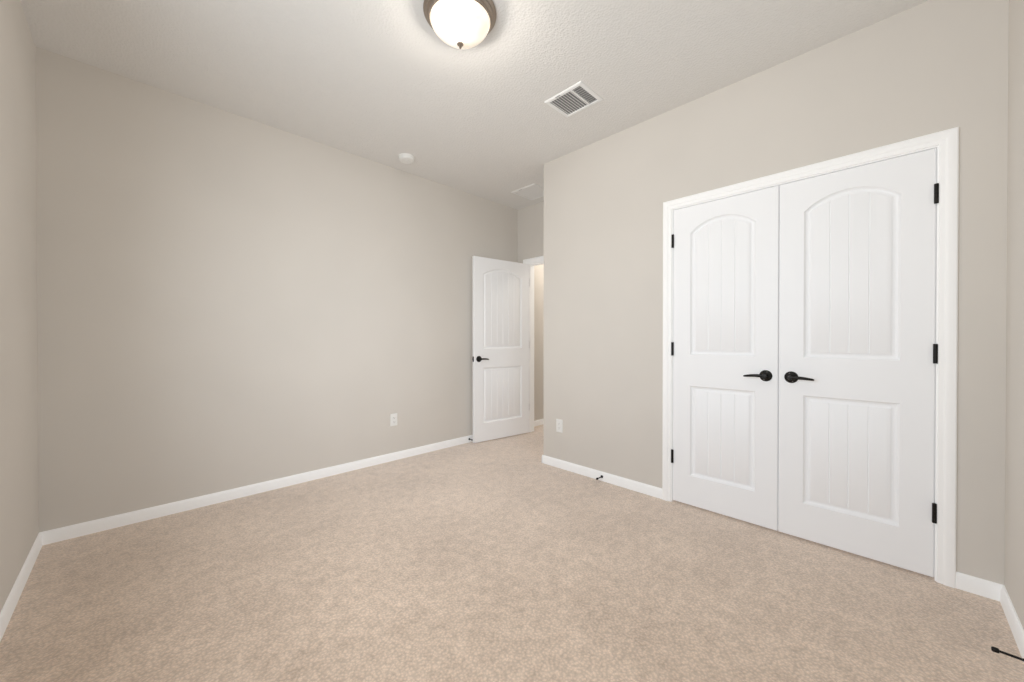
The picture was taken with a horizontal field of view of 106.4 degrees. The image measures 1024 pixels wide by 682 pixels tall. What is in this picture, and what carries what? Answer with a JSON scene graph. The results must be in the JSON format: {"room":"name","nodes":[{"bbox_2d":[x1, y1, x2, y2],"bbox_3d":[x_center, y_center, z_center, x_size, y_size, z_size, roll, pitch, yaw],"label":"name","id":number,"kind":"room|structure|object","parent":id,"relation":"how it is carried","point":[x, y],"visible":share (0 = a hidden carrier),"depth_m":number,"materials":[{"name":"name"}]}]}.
{"room":"empty bedroom","nodes":[
{"label":"empty bedroom","id":0,"kind":"room"},
{"bbox_2d":[0,0,41,641],"bbox_3d":[-1.357,-0.234,0.744,0.163,2.740,3.930,0,0,-45],"label":"wall","id":1,"kind":"structure","parent":0,"point":[19,500],"depth_m":1.74,"materials":[{"name":"beige paint"}]},
{"bbox_2d":[35,46,543,545],"bbox_3d":[-0.395,-0.255,4.373,6.640,2.740,0.133,0,0,-45],"label":"wall","id":2,"kind":"structure","parent":0,"point":[226,300],"depth_m":2.69,"materials":[{"name":"beige paint"}]},
{"bbox_2d":[390,413,396,425],"bbox_3d":[-1.107,0.739,3.591,0.070,0.115,0.009,0,0,-45],"label":"outlet","id":3,"kind":"object","parent":2,"relation":"attached to","point":[393,419],"visible":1,"depth_m":3.58,"materials":[{"name":"white plastic"}]},
{"bbox_2d":[20,0,928,209],"bbox_3d":[0.942,-1.667,3.017,6.640,0.100,3.930,0,0,-45],"label":"ceiling","id":4,"kind":"structure","parent":0,"point":[386,82],"depth_m":2.21,"materials":[{"name":"white paint"}]},
{"bbox_2d":[398,153,414,163],"bbox_3d":[-0.927,-1.600,3.368,0.140,0.038,0.140,0,0,-45],"label":"smoke detector","id":5,"kind":"object","parent":4,"relation":"attached to","point":[406,158],"visible":1,"depth_m":3.34,"materials":[{"name":"white plastic"}]},
{"bbox_2d":[423,0,496,48],"bbox_3d":[-0.254,-1.523,1.880,0.356,0.175,0.356,0,0,-45],"label":"flush-mount ceiling light","id":6,"kind":"object","parent":4,"relation":"attached to","point":[462,24],"visible":1,"depth_m":1.82,"materials":[{"name":"white glass"}]},
{"bbox_2d":[511,183,543,199],"bbox_3d":[0.229,-1.619,4.176,0.340,0.009,0.340,0,0,-45],"label":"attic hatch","id":7,"kind":"object","parent":4,"relation":"in","point":[533,191],"visible":0.79,"depth_m":4.17,"materials":[{"name":"white paint"}]},
{"bbox_2d":[544,81,602,117],"bbox_3d":[0.413,-1.610,2.570,0.260,0.009,0.300,0,0,-45],"label":"ceiling vent","id":8,"kind":"object","parent":4,"relation":"in","point":[579,96],"visible":1,"depth_m":2.56,"materials":[{"name":"white metal"}]},
{"bbox_2d":[0,424,1023,681],"bbox_3d":[0.942,1.173,3.033,6.640,0.100,3.930,0,0,-45],"label":"floor","id":9,"kind":"structure","parent":0,"point":[510,558],"depth_m":1.69,"materials":[{"name":"beige carpet"}]},
{"bbox_2d":[518,201,543,262],"bbox_3d":[0.477,-0.256,4.430,0.120,2.740,1.040,0,0,-45],"label":"wall","id":10,"kind":"structure","parent":0,"point":[531,231],"depth_m":4.59,"materials":[{"name":"beige paint"}]},
{"bbox_2d":[523,256,543,431],"bbox_3d":[0.502,0.063,4.396,0.139,2.104,0.916,0,0,-45],"label":"door frame","id":11,"kind":"structure","parent":10,"relation":"in","point":[531,347],"depth_m":4.67,"materials":[{"name":"white wood"}]},
{"bbox_2d":[472,256,528,442],"bbox_3d":[-0.111,0.091,4.380,0.801,2.023,0.141,0,0,-38],"label":"entry door","id":12,"kind":"structure","parent":11,"relation":"attached to","point":[500,359],"depth_m":4.35,"materials":[{"name":"white wood"}]},
{"bbox_2d":[544,0,1008,584],"bbox_3d":[1.255,-0.245,2.624,0.120,2.740,2.620,0,0,-45],"label":"wall","id":13,"kind":"structure","parent":0,"point":[930,66],"depth_m":2.24,"materials":[{"name":"beige paint"}]},
{"bbox_2d":[556,419,562,432],"bbox_3d":[0.417,0.750,3.383,0.009,0.115,0.070,0,0,-45],"label":"outlet","id":14,"kind":"object","parent":13,"relation":"attached to","point":[559,425],"visible":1,"depth_m":3.38,"materials":[{"name":"white plastic"}]},
{"bbox_2d":[542,455,661,498],"bbox_3d":[0.674,1.086,3.123,0.013,0.072,1.130,0,0,-45],"label":"baseboard","id":15,"kind":"structure","parent":13,"relation":"attached to","point":[644,488],"depth_m":3.04,"materials":[{"name":"white wood"}]},
{"bbox_2d":[662,127,958,587],"bbox_3d":[1.593,0.075,2.273,0.139,2.104,1.366,0,0,-45],"label":"double door","id":16,"kind":"structure","parent":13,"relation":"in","point":[936,338],"depth_m":2.09,"materials":[{"name":"white wood"}]},
{"bbox_2d":[671,234,771,462],"bbox_3d":[1.340,0.056,2.480,0.141,1.592,0.595,0,0,-45],"label":"hardware piece","id":17,"kind":"object","parent":16,"relation":"attached to","point":[764,375],"visible":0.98,"depth_m":2.29,"materials":[{"name":"black metal"}]},
{"bbox_2d":[784,183,938,523],"bbox_3d":[1.799,0.058,2.017,0.141,1.592,0.595,0,0,-45],"label":"hardware piece","id":18,"kind":"object","parent":16,"relation":"attached to","point":[791,377],"visible":0.94,"depth_m":1.79,"materials":[{"name":"black metal"}]},
{"bbox_2d":[956,572,1002,600],"bbox_3d":[2.082,1.094,1.704,0.013,0.072,0.138,0,0,-45],"label":"baseboard","id":19,"kind":"structure","parent":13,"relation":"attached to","point":[979,586],"depth_m":1.70,"materials":[{"name":"white wood"}]},
{"bbox_2d":[1000,0,1023,657],"bbox_3d":[1.345,-0.234,0.772,4.040,2.740,0.163,0,0,-45],"label":"wall","id":20,"kind":"structure","parent":0,"point":[1014,517],"depth_m":1.52,"materials":[{"name":"beige paint"}]},
{"bbox_2d":[991,646,1023,661],"bbox_3d":[1.736,1.096,1.337,0.022,0.021,0.079,0,0,-45],"label":"door stop","id":21,"kind":"object","parent":20,"relation":"attached to","point":[995,649],"depth_m":1.34,"materials":[{"name":"black metal"}]}
]}

